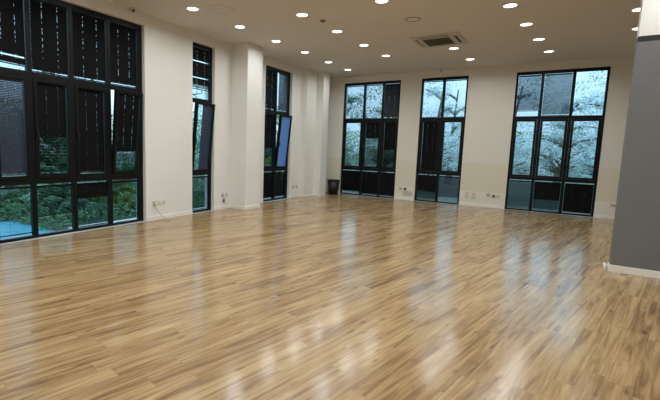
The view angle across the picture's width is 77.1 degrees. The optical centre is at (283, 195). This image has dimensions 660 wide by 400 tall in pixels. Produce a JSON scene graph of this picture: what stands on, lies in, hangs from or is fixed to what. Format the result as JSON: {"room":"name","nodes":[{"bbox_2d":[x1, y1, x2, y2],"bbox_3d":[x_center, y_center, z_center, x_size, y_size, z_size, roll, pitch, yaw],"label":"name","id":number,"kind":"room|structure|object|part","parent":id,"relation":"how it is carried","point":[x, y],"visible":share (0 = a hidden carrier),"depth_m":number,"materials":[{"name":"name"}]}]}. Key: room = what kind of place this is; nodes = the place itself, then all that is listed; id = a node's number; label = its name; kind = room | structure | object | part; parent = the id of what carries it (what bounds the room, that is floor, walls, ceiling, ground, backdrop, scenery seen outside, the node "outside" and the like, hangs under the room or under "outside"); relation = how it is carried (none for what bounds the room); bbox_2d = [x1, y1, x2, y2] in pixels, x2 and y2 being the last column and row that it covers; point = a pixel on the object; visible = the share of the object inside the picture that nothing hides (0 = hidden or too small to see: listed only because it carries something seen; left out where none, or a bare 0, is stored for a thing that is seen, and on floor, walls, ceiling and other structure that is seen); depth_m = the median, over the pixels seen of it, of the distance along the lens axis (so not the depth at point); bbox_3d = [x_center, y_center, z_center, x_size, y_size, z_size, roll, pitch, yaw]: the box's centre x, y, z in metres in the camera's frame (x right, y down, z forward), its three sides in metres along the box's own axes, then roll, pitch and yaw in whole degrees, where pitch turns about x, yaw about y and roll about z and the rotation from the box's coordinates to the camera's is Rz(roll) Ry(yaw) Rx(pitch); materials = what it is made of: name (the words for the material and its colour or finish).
{"room":"exercise studio","nodes":[
{"label":"exercise studio","id":0,"kind":"room"},
{"bbox_2d":[61,0,329,220],"bbox_3d":[-2.749,-1.443,7.797,0.784,4.000,16.630,6,8,33],"label":"wall","id":1,"kind":"structure","parent":0,"point":[238,70],"depth_m":9.81,"materials":[{"name":"white paint"}]},
{"bbox_2d":[0,0,142,243],"bbox_3d":[-3.474,-1.258,6.940,0.239,3.790,2.580,6,8,33],"label":"window","id":2,"kind":"structure","parent":1,"relation":"in","point":[33,177],"depth_m":6.90,"materials":[{"name":"metal"}]},
{"bbox_2d":[0,77,25,175],"bbox_3d":[-4.083,-1.028,6.170,0.027,1.436,0.332,6,8,33],"label":"blind","id":3,"kind":"object","parent":2,"relation":"attached to","point":[16,165],"visible":1,"depth_m":6.17,"materials":[{"name":"fabric"}]},
{"bbox_2d":[0,0,25,66],"bbox_3d":[-4.041,-2.455,6.003,0.027,1.041,0.456,6,8,33],"label":"blind","id":4,"kind":"object","parent":2,"relation":"attached to","point":[12,42],"visible":1,"depth_m":6.06,"materials":[{"name":"fabric"}]},
{"bbox_3d":[-4.056,-1.955,6.062,0.024,0.034,0.457,6,8,33],"label":"rail","id":5,"kind":"part","parent":4,"relation":"part of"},
{"bbox_3d":[-4.081,-1.019,6.165,0.072,1.564,0.469,6,8,33],"label":"sash","id":6,"kind":"part","parent":2,"relation":"part of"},
{"bbox_2d":[0,186,32,237],"bbox_3d":[-4.120,0.238,6.317,0.027,0.746,0.456,6,8,33],"label":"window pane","id":7,"kind":"object","parent":2,"relation":"attached to","point":[28,187],"visible":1,"depth_m":6.31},
{"bbox_3d":[-4.131,0.601,6.360,0.024,0.014,0.457,6,8,33],"label":"rail","id":8,"kind":"part","parent":7,"relation":"part of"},
{"bbox_2d":[29,0,68,76],"bbox_3d":[-3.711,-2.481,6.511,0.027,1.088,0.568,6,8,33],"label":"blind","id":9,"kind":"object","parent":2,"relation":"attached to","point":[53,54],"visible":1,"depth_m":6.50,"materials":[{"name":"fabric"}]},
{"bbox_3d":[-3.727,-1.948,6.574,0.024,0.014,0.568,6,8,33],"label":"rail","id":10,"kind":"part","parent":9,"relation":"part of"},
{"bbox_2d":[37,82,67,174],"bbox_3d":[-3.752,-1.069,6.676,0.027,1.453,0.444,6,8,33],"label":"blind","id":11,"kind":"object","parent":2,"relation":"attached to","point":[52,124],"visible":0.99,"depth_m":6.66,"materials":[{"name":"fabric"}]},
{"bbox_3d":[-3.749,-1.069,6.670,0.072,1.564,0.581,6,8,33],"label":"sash","id":12,"kind":"part","parent":2,"relation":"part of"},
{"bbox_2d":[37,184,72,216],"bbox_3d":[-3.785,0.070,6.809,0.027,0.506,0.568,6,8,33],"label":"blind","id":13,"kind":"object","parent":2,"relation":"attached to","point":[58,185],"visible":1,"depth_m":6.80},
{"bbox_3d":[-3.793,0.304,6.836,0.024,0.034,0.568,6,8,33],"label":"rail","id":14,"kind":"part","parent":13,"relation":"part of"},
{"bbox_2d":[72,10,105,82],"bbox_3d":[-3.344,-2.536,7.071,0.027,1.088,0.588,6,8,33],"label":"blind","id":15,"kind":"object","parent":2,"relation":"attached to","point":[86,37],"visible":1,"depth_m":7.06,"materials":[{"name":"fabric"}]},
{"bbox_3d":[-3.360,-2.003,7.134,0.024,0.014,0.588,6,8,33],"label":"rail","id":16,"kind":"part","parent":15,"relation":"part of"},
{"bbox_2d":[78,88,104,172],"bbox_3d":[-3.385,-1.132,7.235,0.027,1.436,0.464,6,8,33],"label":"blind","id":17,"kind":"object","parent":2,"relation":"attached to","point":[91,135],"visible":0.99,"depth_m":7.23,"materials":[{"name":"fabric"}]},
{"bbox_3d":[-3.382,-1.123,7.230,0.072,1.564,0.601,6,8,33],"label":"sash","id":18,"kind":"part","parent":2,"relation":"part of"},
{"bbox_2d":[77,182,108,227],"bbox_3d":[-3.422,0.147,7.384,0.027,0.773,0.588,6,8,33],"label":"blind","id":19,"kind":"object","parent":2,"relation":"attached to","point":[94,189],"visible":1,"depth_m":7.36,"materials":[{"name":"fabric"}]},
{"bbox_3d":[-3.434,0.524,7.428,0.024,0.014,0.588,6,8,33],"label":"rail","id":20,"kind":"part","parent":19,"relation":"part of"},
{"bbox_2d":[110,22,136,87],"bbox_3d":[-2.980,-2.590,7.627,0.027,1.088,0.556,6,8,33],"label":"blind","id":21,"kind":"object","parent":2,"relation":"attached to","point":[122,38],"visible":1,"depth_m":7.62,"materials":[{"name":"fabric"}]},
{"bbox_2d":[113,180,137,220],"bbox_3d":[-3.058,0.080,7.938,0.027,0.746,0.556,6,8,33],"label":"blind","id":22,"kind":"object","parent":2,"relation":"attached to","point":[127,181],"visible":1,"depth_m":7.93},
{"bbox_3d":[-2.954,-1.169,7.745,0.072,1.564,0.570,12,11,32],"label":"sash","id":23,"kind":"part","parent":2,"relation":"part of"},
{"bbox_2d":[116,93,139,171],"bbox_3d":[-2.947,-1.168,7.744,0.167,1.448,0.432,6,8,33],"label":"blind","id":24,"kind":"object","parent":2,"relation":"attached to","point":[128,109],"visible":0.98,"depth_m":7.73,"materials":[{"name":"fabric"}]},
{"bbox_2d":[0,221,145,244],"bbox_3d":[-3.519,0.619,7.182,0.080,0.004,2.630,6,8,33],"label":"trim","id":25,"kind":"structure","parent":1,"relation":"attached to","point":[139,221],"depth_m":6.96,"materials":[{"name":"stone"}]},
{"bbox_2d":[139,25,143,220],"bbox_3d":[-2.824,-1.372,8.080,0.075,3.790,0.050,6,8,33],"label":"trim","id":26,"kind":"structure","parent":1,"relation":"attached to","point":[140,26],"depth_m":8.09,"materials":[{"name":"metal"}]},
{"bbox_2d":[192,42,214,212],"bbox_3d":[-1.862,-1.498,9.399,0.239,3.790,0.700,6,8,33],"label":"window","id":27,"kind":"structure","parent":1,"relation":"in","point":[197,101],"depth_m":9.50,"materials":[{"name":"metal"}]},
{"bbox_2d":[192,176,208,209],"bbox_3d":[-1.964,-0.069,9.609,0.027,0.773,0.571,6,8,33],"label":"blind","id":28,"kind":"object","parent":27,"relation":"attached to","point":[204,179],"visible":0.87,"depth_m":9.63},
{"bbox_2d":[193,47,209,91],"bbox_3d":[-1.883,-2.848,9.285,0.027,0.896,0.571,6,8,33],"label":"blind","id":29,"kind":"object","parent":27,"relation":"attached to","point":[201,55],"visible":0.85,"depth_m":9.29,"materials":[{"name":"fabric"}]},
{"bbox_3d":[-1.860,-1.332,9.414,0.072,1.564,0.584,12,11,32],"label":"sash","id":30,"kind":"part","parent":27,"relation":"part of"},
{"bbox_2d":[198,105,212,168],"bbox_3d":[-1.814,-1.336,9.473,0.167,1.448,0.304,6,8,33],"label":"blind","id":31,"kind":"object","parent":27,"relation":"attached to","point":[206,115],"visible":1,"depth_m":9.47,"materials":[{"name":"fabric"}]},
{"bbox_2d":[146,190,325,221],"bbox_3d":[-2.702,0.519,7.897,0.498,0.085,16.130,6,8,33],"label":"baseboard","id":32,"kind":"structure","parent":1,"relation":"attached to","point":[152,218],"depth_m":10.15,"materials":[{"name":"white paint"}]},
{"bbox_2d":[263,65,291,201],"bbox_3d":[-0.199,-1.745,11.938,0.239,3.790,1.350,6,8,33],"label":"window","id":33,"kind":"structure","parent":1,"relation":"in","point":[275,146],"depth_m":11.98,"materials":[{"name":"metal"}]},
{"bbox_2d":[263,172,272,199],"bbox_3d":[-0.484,-0.289,11.867,0.027,0.773,0.548,6,8,33],"label":"blind","id":34,"kind":"object","parent":33,"relation":"attached to","point":[268,176],"visible":0.77,"depth_m":11.89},
{"bbox_2d":[264,115,272,166],"bbox_3d":[-0.447,-1.560,11.719,0.027,1.453,0.424,6,8,33],"label":"blind","id":35,"kind":"object","parent":33,"relation":"attached to","point":[268,118],"visible":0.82,"depth_m":11.72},
{"bbox_3d":[-0.445,-1.560,11.713,0.072,1.564,0.561,6,8,33],"label":"sash","id":36,"kind":"part","parent":33,"relation":"part of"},
{"bbox_2d":[265,69,275,110],"bbox_3d":[-0.406,-2.973,11.555,0.027,1.088,0.548,6,8,33],"label":"blind","id":37,"kind":"object","parent":33,"relation":"attached to","point":[270,75],"visible":0.79,"depth_m":11.58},
{"bbox_2d":[275,171,285,197],"bbox_3d":[-0.125,-0.343,12.416,0.027,0.773,0.578,6,8,33],"label":"blind","id":38,"kind":"object","parent":33,"relation":"attached to","point":[279,191],"visible":1,"depth_m":12.42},
{"bbox_2d":[278,73,287,112],"bbox_3d":[-0.021,-3.030,12.141,0.027,1.088,0.486,6,8,33],"label":"blind","id":39,"kind":"object","parent":33,"relation":"attached to","point":[280,99],"visible":1,"depth_m":12.14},
{"bbox_3d":[-0.021,-1.605,12.220,0.072,1.564,0.592,12,11,32],"label":"sash","id":40,"kind":"part","parent":33,"relation":"part of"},
{"bbox_2d":[277,117,290,165],"bbox_3d":[-0.012,-1.604,12.224,0.167,1.448,0.445,6,8,33],"label":"blind","id":41,"kind":"object","parent":33,"relation":"attached to","point":[284,134],"visible":1,"depth_m":12.22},
{"bbox_2d":[286,73,290,197],"bbox_3d":[0.107,-1.808,12.553,0.075,3.790,0.020,6,8,33],"label":"trim","id":42,"kind":"structure","parent":1,"relation":"attached to","point":[290,73],"depth_m":12.61,"materials":[{"name":"metal"}]},
{"bbox_2d":[0,193,659,399],"bbox_3d":[2.065,1.112,4.891,12.430,0.120,16.630,6,8,33],"label":"floor","id":43,"kind":"structure","parent":0,"point":[339,296],"depth_m":4.01,"materials":[{"name":"brown wood"}]},
{"bbox_2d":[327,179,339,194],"bbox_3d":[1.714,-0.306,14.273,0.458,0.503,0.458,6,8,33],"label":"waste bin","id":44,"kind":"object","parent":43,"relation":"on","point":[333,184],"visible":0.99,"depth_m":14.12,"materials":[{"name":"black plastic"}]},
{"bbox_2d":[106,0,640,77],"bbox_3d":[2.187,-3.043,4.406,12.430,0.250,16.630,6,8,33],"label":"ceiling","id":45,"kind":"structure","parent":0,"point":[493,35],"depth_m":8.26,"materials":[{"name":"paint"}]},
{"bbox_2d":[186,6,199,10],"bbox_3d":[-1.647,-3.375,7.420,0.248,0.012,0.248,6,8,33],"label":"recessed light","id":46,"kind":"object","parent":45,"relation":"in","point":[190,8],"visible":1,"depth_m":7.40,"materials":[{"name":"white plastic"}]},
{"bbox_2d":[187,7,197,10],"bbox_3d":[-1.647,-3.374,7.420,0.198,0.001,0.198,6,8,33],"label":"diffuser","id":47,"kind":"object","parent":46,"relation":"attached to","point":[188,8],"depth_m":7.41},
{"bbox_2d":[206,4,235,13],"bbox_3d":[-1.144,-3.362,7.404,0.400,0.004,0.400,7,8,37],"label":"access hatch","id":48,"kind":"object","parent":45,"relation":"attached to","point":[219,8],"visible":1,"depth_m":7.40,"materials":[{"name":"paint"}]},
{"bbox_2d":[234,25,245,28],"bbox_3d":[-0.902,-3.473,8.446,0.248,0.012,0.248,6,8,33],"label":"recessed light","id":49,"kind":"object","parent":45,"relation":"in","point":[235,26],"visible":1,"depth_m":8.42,"materials":[{"name":"white plastic"}]},
{"bbox_2d":[295,12,308,16],"bbox_3d":[0.337,-3.335,7.575,0.248,0.012,0.248,6,8,33],"label":"recessed light","id":50,"kind":"object","parent":45,"relation":"in","point":[300,14],"visible":1,"depth_m":7.55,"materials":[{"name":"white plastic"}]},
{"bbox_2d":[331,29,342,32],"bbox_3d":[1.109,-3.429,8.571,0.248,0.012,0.248,6,8,33],"label":"recessed light","id":51,"kind":"object","parent":45,"relation":"in","point":[335,30],"visible":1,"depth_m":8.57,"materials":[{"name":"white plastic"}]},
{"bbox_2d":[374,0,389,3],"bbox_3d":[1.609,-3.202,6.754,0.248,0.012,0.248,6,8,33],"label":"recessed light","id":52,"kind":"object","parent":45,"relation":"in","point":[375,1],"visible":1,"depth_m":6.78,"materials":[{"name":"white plastic"}]},
{"bbox_2d":[376,0,387,2],"bbox_3d":[1.609,-3.201,6.754,0.198,0.001,0.198,6,8,33],"label":"diffuser","id":53,"kind":"object","parent":52,"relation":"attached to","point":[377,1],"depth_m":6.78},
{"bbox_2d":[405,17,420,21],"bbox_3d":[2.402,-3.285,7.654,0.280,0.009,0.280,6,8,33],"label":"ceiling speaker","id":54,"kind":"object","parent":45,"relation":"attached to","point":[410,19],"visible":1,"depth_m":7.66,"materials":[{"name":"grey plastic"}]},
{"bbox_2d":[406,18,418,20],"bbox_3d":[2.402,-3.285,7.654,0.234,0.001,0.234,6,8,33],"label":"grille","id":55,"kind":"object","parent":54,"relation":"attached to","point":[407,19],"depth_m":7.66,"materials":[{"name":"paint"}]},
{"bbox_2d":[409,32,466,48],"bbox_3d":[3.403,-3.401,9.039,1.000,0.042,1.000,6,8,34],"label":"air conditioner","id":56,"kind":"object","parent":45,"relation":"attached to","point":[453,38],"visible":1,"depth_m":8.93,"materials":[{"name":"plastic"}]},
{"bbox_2d":[421,36,455,45],"bbox_3d":[3.402,-3.393,9.039,0.620,0.010,0.620,6,8,34],"label":"grille","id":57,"kind":"object","parent":56,"relation":"attached to","point":[447,40],"depth_m":8.99,"materials":[{"name":"plastic"}]},
{"bbox_2d":[502,3,518,7],"bbox_3d":[3.741,-3.144,6.790,0.248,0.012,0.248,6,8,33],"label":"recessed light","id":58,"kind":"object","parent":45,"relation":"in","point":[507,5],"visible":1,"depth_m":6.78,"materials":[{"name":"white plastic"}]},
{"bbox_2d":[504,4,516,7],"bbox_3d":[3.741,-3.143,6.790,0.198,0.001,0.198,6,8,33],"label":"diffuser","id":59,"kind":"object","parent":58,"relation":"attached to","point":[505,5],"depth_m":6.79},
{"bbox_2d":[519,22,533,25],"bbox_3d":[4.572,-3.231,7.749,0.248,0.012,0.248,6,8,33],"label":"recessed light","id":60,"kind":"object","parent":45,"relation":"in","point":[525,23],"visible":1,"depth_m":7.74,"materials":[{"name":"white plastic"}]},
{"bbox_2d":[532,38,545,40],"bbox_3d":[5.413,-3.321,8.724,0.248,0.012,0.248,6,8,33],"label":"recessed light","id":61,"kind":"object","parent":45,"relation":"in","point":[534,39],"visible":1,"depth_m":8.73,"materials":[{"name":"white plastic"}]},
{"bbox_2d":[630,7,639,11],"bbox_3d":[5.887,-3.082,6.794,0.248,0.012,0.248,6,8,33],"label":"recessed light","id":62,"kind":"object","parent":45,"relation":"in","point":[637,9],"visible":0.45,"depth_m":6.83,"materials":[{"name":"white plastic"}]},
{"bbox_2d":[326,56,633,215],"bbox_3d":[6.711,-1.584,11.378,12.130,4.000,0.300,6,8,33],"label":"wall","id":63,"kind":"structure","parent":0,"point":[491,89],"depth_m":11.78,"materials":[{"name":"white paint"}]},
{"bbox_2d":[340,80,400,198],"bbox_3d":[2.859,-1.869,13.764,1.955,3.790,0.130,6,8,33],"label":"window","id":64,"kind":"structure","parent":63,"relation":"in","point":[381,134],"depth_m":13.72,"materials":[{"name":"metal"}]},
{"bbox_2d":[342,170,359,191],"bbox_3d":[2.328,-0.513,14.267,0.636,0.721,0.027,6,8,33],"label":"blind","id":65,"kind":"object","parent":64,"relation":"attached to","point":[350,178],"visible":1,"depth_m":14.26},
{"bbox_3d":[2.361,-1.758,14.118,0.641,1.564,0.072,6,8,33],"label":"sash","id":66,"kind":"part","parent":64,"relation":"part of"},
{"bbox_2d":[345,85,363,118],"bbox_3d":[2.406,-3.171,13.957,0.636,1.088,0.027,6,8,33],"label":"blind","id":67,"kind":"object","parent":64,"relation":"attached to","point":[363,85],"visible":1,"depth_m":13.96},
{"bbox_2d":[361,171,377,194],"bbox_3d":[2.900,-0.431,13.900,0.559,0.766,0.027,6,8,33],"label":"blind","id":68,"kind":"object","parent":64,"relation":"attached to","point":[371,178],"visible":1,"depth_m":13.90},
{"bbox_3d":[2.934,-1.698,13.748,0.565,1.564,0.072,6,8,33],"label":"sash","id":69,"kind":"part","parent":64,"relation":"part of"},
{"bbox_2d":[365,123,378,166],"bbox_3d":[2.938,-1.698,13.752,0.435,1.453,0.027,6,8,33],"label":"blind","id":70,"kind":"object","parent":64,"relation":"attached to","point":[372,129],"visible":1,"depth_m":13.74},
{"bbox_2d":[365,84,382,118],"bbox_3d":[2.979,-3.111,13.588,0.559,1.088,0.027,6,8,33],"label":"blind","id":71,"kind":"object","parent":64,"relation":"attached to","point":[379,84],"visible":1,"depth_m":13.58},
{"bbox_2d":[379,172,393,195],"bbox_3d":[3.402,-0.381,13.576,0.464,0.761,0.027,6,8,33],"label":"blind","id":72,"kind":"object","parent":64,"relation":"attached to","point":[387,183],"visible":1,"depth_m":13.57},
{"bbox_3d":[3.435,-1.646,13.425,0.470,1.564,0.072,6,8,33],"label":"sash","id":73,"kind":"part","parent":64,"relation":"part of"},
{"bbox_2d":[383,123,394,167],"bbox_3d":[3.439,-1.646,13.429,0.340,1.453,0.027,6,8,33],"label":"blind","id":74,"kind":"object","parent":64,"relation":"attached to","point":[389,138],"visible":1,"depth_m":13.42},
{"bbox_2d":[384,83,399,116],"bbox_3d":[3.480,-3.058,13.264,0.464,1.088,0.027,6,8,33],"label":"blind","id":75,"kind":"object","parent":64,"relation":"attached to","point":[391,90],"visible":1,"depth_m":13.26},
{"bbox_2d":[403,191,411,195],"bbox_3d":[3.958,-0.077,13.142,0.300,0.140,0.012,6,8,33],"label":"cover plate","id":76,"kind":"object","parent":63,"relation":"attached to","point":[408,193],"visible":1,"depth_m":13.13,"materials":[{"name":"paint"}]},
{"bbox_2d":[414,76,468,204],"bbox_3d":[4.776,-1.668,12.527,1.335,3.790,0.130,6,8,33],"label":"window","id":77,"kind":"structure","parent":63,"relation":"in","point":[438,171],"depth_m":12.52,"materials":[{"name":"metal"}]},
{"bbox_2d":[417,175,435,199],"bbox_3d":[4.471,-0.264,12.888,0.556,0.773,0.027,6,8,33],"label":"blind","id":78,"kind":"object","parent":77,"relation":"attached to","point":[424,181],"visible":1,"depth_m":12.88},
{"bbox_3d":[4.504,-1.534,12.735,0.561,1.564,0.072,6,8,33],"label":"sash","id":79,"kind":"part","parent":77,"relation":"part of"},
{"bbox_2d":[421,122,437,169],"bbox_3d":[4.508,-1.534,12.739,0.432,1.453,0.027,6,8,33],"label":"blind","id":80,"kind":"object","parent":77,"relation":"attached to","point":[430,130],"visible":1,"depth_m":12.73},
{"bbox_2d":[422,81,442,117],"bbox_3d":[4.549,-2.947,12.575,0.556,1.088,0.027,6,8,33],"label":"blind","id":81,"kind":"object","parent":77,"relation":"attached to","point":[429,81],"visible":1,"depth_m":12.57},
{"bbox_2d":[438,176,458,197],"bbox_3d":[5.016,-0.270,12.529,0.570,0.646,0.027,6,8,33],"label":"blind","id":82,"kind":"object","parent":77,"relation":"attached to","point":[447,177],"visible":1,"depth_m":12.53,"materials":[{"name":"fabric"}]},
{"bbox_3d":[5.048,-1.478,12.384,0.577,1.564,0.072,6,8,33],"label":"sash","id":83,"kind":"part","parent":77,"relation":"part of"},
{"bbox_2d":[445,79,466,115],"bbox_3d":[5.093,-2.890,12.224,0.570,1.088,0.027,6,8,33],"label":"blind","id":84,"kind":"object","parent":77,"relation":"attached to","point":[461,79],"visible":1,"depth_m":12.18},
{"bbox_2d":[326,190,613,218],"bbox_3d":[6.490,0.364,11.524,11.916,0.085,0.014,6,8,33],"label":"baseboard","id":85,"kind":"structure","parent":63,"relation":"attached to","point":[395,197],"depth_m":11.96,"materials":[{"name":"white paint"}]},
{"bbox_2d":[507,209,585,216],"bbox_3d":[7.130,0.467,11.152,2.035,0.004,0.048,6,8,33],"label":"trim","id":86,"kind":"structure","parent":63,"relation":"attached to","point":[507,209],"depth_m":11.08,"materials":[{"name":"stone"}]},
{"bbox_2d":[505,66,610,216],"bbox_3d":[7.204,-1.415,10.961,2.035,3.790,0.130,6,8,33],"label":"window","id":87,"kind":"structure","parent":63,"relation":"in","point":[569,120],"depth_m":10.91,"materials":[{"name":"metal"}]},
{"bbox_2d":[507,180,530,208],"bbox_3d":[6.590,-0.042,11.520,0.520,0.773,0.027,6,8,33],"label":"blind","id":88,"kind":"object","parent":87,"relation":"attached to","point":[518,182],"visible":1,"depth_m":11.52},
{"bbox_3d":[6.624,-1.313,11.368,0.526,1.564,0.072,6,8,33],"label":"sash","id":89,"kind":"part","parent":87,"relation":"part of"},
{"bbox_2d":[516,75,541,111],"bbox_3d":[6.671,-2.788,11.200,0.520,0.961,0.027,6,8,33],"label":"blind","id":90,"kind":"object","parent":87,"relation":"attached to","point":[530,78],"visible":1,"depth_m":11.20,"materials":[{"name":"fabric"}]},
{"bbox_2d":[532,181,560,211],"bbox_3d":[7.134,0.015,11.170,0.603,0.773,0.027,6,8,33],"label":"blind","id":91,"kind":"object","parent":87,"relation":"attached to","point":[550,191],"visible":1,"depth_m":11.16,"materials":[{"name":"fabric"}]},
{"bbox_3d":[7.167,-1.256,11.018,0.609,1.564,0.072,6,8,33],"label":"sash","id":92,"kind":"part","parent":87,"relation":"part of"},
{"bbox_2d":[541,73,572,115],"bbox_3d":[7.212,-2.668,10.857,0.603,1.088,0.027,6,8,33],"label":"blind","id":93,"kind":"object","parent":87,"relation":"attached to","point":[564,77],"visible":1,"depth_m":10.86,"materials":[{"name":"fabric"}]},
{"bbox_2d":[562,183,593,213],"bbox_3d":[7.717,0.066,10.793,0.616,0.754,0.027,6,8,33],"label":"blind","id":94,"kind":"object","parent":87,"relation":"attached to","point":[574,200],"visible":1,"depth_m":10.79,"materials":[{"name":"fabric"}]},
{"bbox_3d":[7.750,-1.196,10.642,0.622,1.564,0.072,6,8,33],"label":"sash","id":95,"kind":"part","parent":87,"relation":"part of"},
{"bbox_2d":[609,0,659,271],"bbox_3d":[6.409,-0.764,4.272,4.418,4.000,0.160,6,8,33],"label":"wall","id":96,"kind":"structure","parent":0,"point":[635,242],"depth_m":5.35,"materials":[{"name":"grey paint"}]},
{"bbox_2d":[607,262,659,278],"bbox_3d":[6.346,1.174,4.502,4.432,0.095,0.188,6,8,33],"label":"baseboard","id":97,"kind":"structure","parent":96,"relation":"attached to","point":[611,268],"depth_m":5.48,"materials":[{"name":"white paint"}]},
{"bbox_2d":[635,34,659,43],"bbox_3d":[6.438,-1.827,4.149,4.422,0.060,0.172,6,8,33],"label":"trim","id":98,"kind":"structure","parent":96,"relation":"attached to","point":[649,37],"depth_m":5.22,"materials":[{"name":"plastic"}]},
{"label":"outside","id":99,"kind":"structure","parent":0,"visible":0},
{"bbox_2d":[0,154,593,230],"bbox_3d":[13.601,-0.134,21.063,120.000,0.280,130.000,6,8,33],"label":"ground","id":100,"kind":"structure","parent":99,"point":[444,198],"depth_m":16.06,"materials":[{"name":"plant"}]},
{"bbox_2d":[0,165,29,217],"bbox_3d":[-6.842,-0.271,9.688,1.684,1.665,1.908,-1,7,-22],"label":"shrub","id":101,"kind":"object","parent":100,"relation":"on","point":[25,191],"visible":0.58,"depth_m":9.83,"materials":[{"name":"green plant"}]},
{"bbox_2d":[0,221,53,239],"bbox_3d":[-5.378,0.635,7.701,1.908,0.133,1.362,6,8,33],"label":"tarpaulin","id":102,"kind":"object","parent":100,"relation":"on","point":[14,224],"visible":0.65,"depth_m":7.68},
{"bbox_2d":[0,64,112,183],"bbox_3d":[-7.823,-2.347,13.961,4.045,4.535,3.829,-3,8,-36],"label":"tree","id":103,"kind":"object","parent":100,"relation":"on","point":[18,64],"visible":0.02,"depth_m":13.69,"materials":[{"name":"green plant"}]},
{"bbox_2d":[19,165,98,218],"bbox_3d":[-5.234,-0.114,9.622,1.618,1.351,1.338,-2,7,-26],"label":"shrub","id":104,"kind":"object","parent":100,"relation":"on","point":[27,196],"visible":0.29,"depth_m":9.37,"materials":[{"name":"green leaves"},{"name":"bark"}]},
{"bbox_2d":[38,150,91,201],"bbox_3d":[-5.953,-0.474,11.398,1.766,1.735,1.797,-2,8,-28],"label":"shrub","id":105,"kind":"object","parent":100,"relation":"on","point":[61,150],"visible":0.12,"depth_m":10.88,"materials":[{"name":"green plant"}]},
{"bbox_2d":[0,184,203,230],"bbox_3d":[-3.306,-0.078,13.849,4.643,0.417,11.626,6,8,33],"label":"ground cover leaves","id":106,"kind":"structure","parent":100,"relation":"on","point":[50,218],"depth_m":9.10,"materials":[{"name":"plant"}]},
{"bbox_2d":[87,163,135,212],"bbox_3d":[-4.313,-0.248,10.899,1.546,1.405,1.720,1,7,-10],"label":"shrub","id":107,"kind":"object","parent":100,"relation":"on","point":[130,197],"visible":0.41,"depth_m":10.45,"materials":[{"name":"green plant"}]},
{"bbox_2d":[104,152,135,196],"bbox_3d":[-5.200,-0.760,13.360,1.902,1.747,1.971,6,8,33],"label":"shrub","id":108,"kind":"object","parent":100,"relation":"on","point":[130,167],"visible":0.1,"depth_m":13.11,"materials":[{"name":"green plant"}]},
{"bbox_2d":[0,99,276,187],"bbox_3d":[-7.429,-2.280,19.032,1.197,3.386,24.179,6,8,33],"label":"hedge","id":109,"kind":"object","parent":100,"relation":"on","point":[195,167],"visible":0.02,"depth_m":18.89,"materials":[{"name":"green plant"}]},
{"bbox_2d":[123,87,204,166],"bbox_3d":[-4.873,-2.619,17.910,4.040,4.332,4.309,6,8,33],"label":"tree","id":110,"kind":"object","parent":100,"relation":"on","point":[196,149],"visible":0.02,"depth_m":17.82,"materials":[{"name":"green plant"}]},
{"bbox_2d":[68,196,279,228],"bbox_3d":[-1.865,0.347,11.332,0.200,0.120,8.200,6,8,33],"label":"kerb","id":111,"kind":"object","parent":100,"relation":"on","point":[277,196],"visible":0.11,"depth_m":8.81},
{"bbox_2d":[193,116,203,196],"bbox_3d":[-2.501,-1.330,13.998,1.819,2.915,2.559,-3,8,-35],"label":"shrub","id":112,"kind":"object","parent":100,"relation":"on","point":[200,186],"visible":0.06,"depth_m":13.65,"materials":[{"name":"green plant"}]},
{"bbox_2d":[264,158,279,188],"bbox_3d":[-0.123,-1.292,16.338,2.090,2.621,2.147,3,7,9],"label":"shrub","id":113,"kind":"object","parent":100,"relation":"on","point":[264,158],"visible":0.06,"depth_m":15.75,"materials":[{"name":"green plant"}]},
{"bbox_2d":[264,106,281,158],"bbox_3d":[-1.431,-3.144,22.131,4.148,4.640,4.052,3,7,12],"label":"tree","id":114,"kind":"object","parent":100,"relation":"on","point":[266,153],"visible":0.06,"depth_m":21.72,"materials":[{"name":"green plant"}]},
{"bbox_2d":[345,93,367,170],"bbox_3d":[2.633,-3.093,20.410,2.999,5.150,3.274,-1,7,-22],"label":"tree","id":115,"kind":"object","parent":100,"relation":"on","point":[348,157],"visible":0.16,"depth_m":20.18,"materials":[{"name":"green plant"}]},
{"bbox_2d":[354,86,397,177],"bbox_3d":[5.789,-3.864,23.850,3.621,6.086,3.862,1,7,-2],"label":"tree","id":116,"kind":"object","parent":100,"relation":"on","point":[382,86],"visible":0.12,"depth_m":23.84,"materials":[{"name":"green plant"}]},
{"bbox_2d":[418,82,463,190],"bbox_3d":[6.791,-2.983,18.605,3.043,5.606,3.277,0,7,-12],"label":"tree","id":117,"kind":"object","parent":100,"relation":"on","point":[447,141],"visible":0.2,"depth_m":18.14,"materials":[{"name":"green plant"}]},
{"bbox_2d":[427,79,464,183],"bbox_3d":[9.413,-3.758,23.015,3.674,6.273,3.435,1,7,-6],"label":"tree","id":118,"kind":"object","parent":100,"relation":"on","point":[456,128],"visible":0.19,"depth_m":22.91,"materials":[{"name":"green plant"}]},
{"bbox_2d":[346,131,595,189],"bbox_3d":[11.886,-2.446,25.622,18.362,3.264,1.293,6,8,33],"label":"hedge","id":119,"kind":"object","parent":100,"relation":"on","point":[518,132],"visible":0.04,"depth_m":24.22,"materials":[{"name":"green plant"}]},
{"bbox_2d":[508,79,547,197],"bbox_3d":[8.963,-2.260,16.555,2.801,4.756,2.750,-4,8,-38],"label":"tree","id":120,"kind":"object","parent":100,"relation":"on","point":[523,170],"visible":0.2,"depth_m":16.02,"materials":[{"name":"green plant"}]},
{"bbox_2d":[518,71,606,190],"bbox_3d":[13.275,-3.262,19.568,4.040,6.323,3.997,2,7,4],"label":"tree","id":121,"kind":"object","parent":100,"relation":"on","point":[554,154],"visible":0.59,"depth_m":19.21,"materials":[{"name":"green plant"}]},
{"bbox_2d":[570,77,605,177],"bbox_3d":[12.031,-2.292,14.913,2.742,5.379,2.586,-2,8,-30],"label":"tree","id":122,"kind":"object","parent":100,"relation":"on","point":[597,104],"visible":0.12,"depth_m":15.24,"materials":[{"name":"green plant"}]}
]}

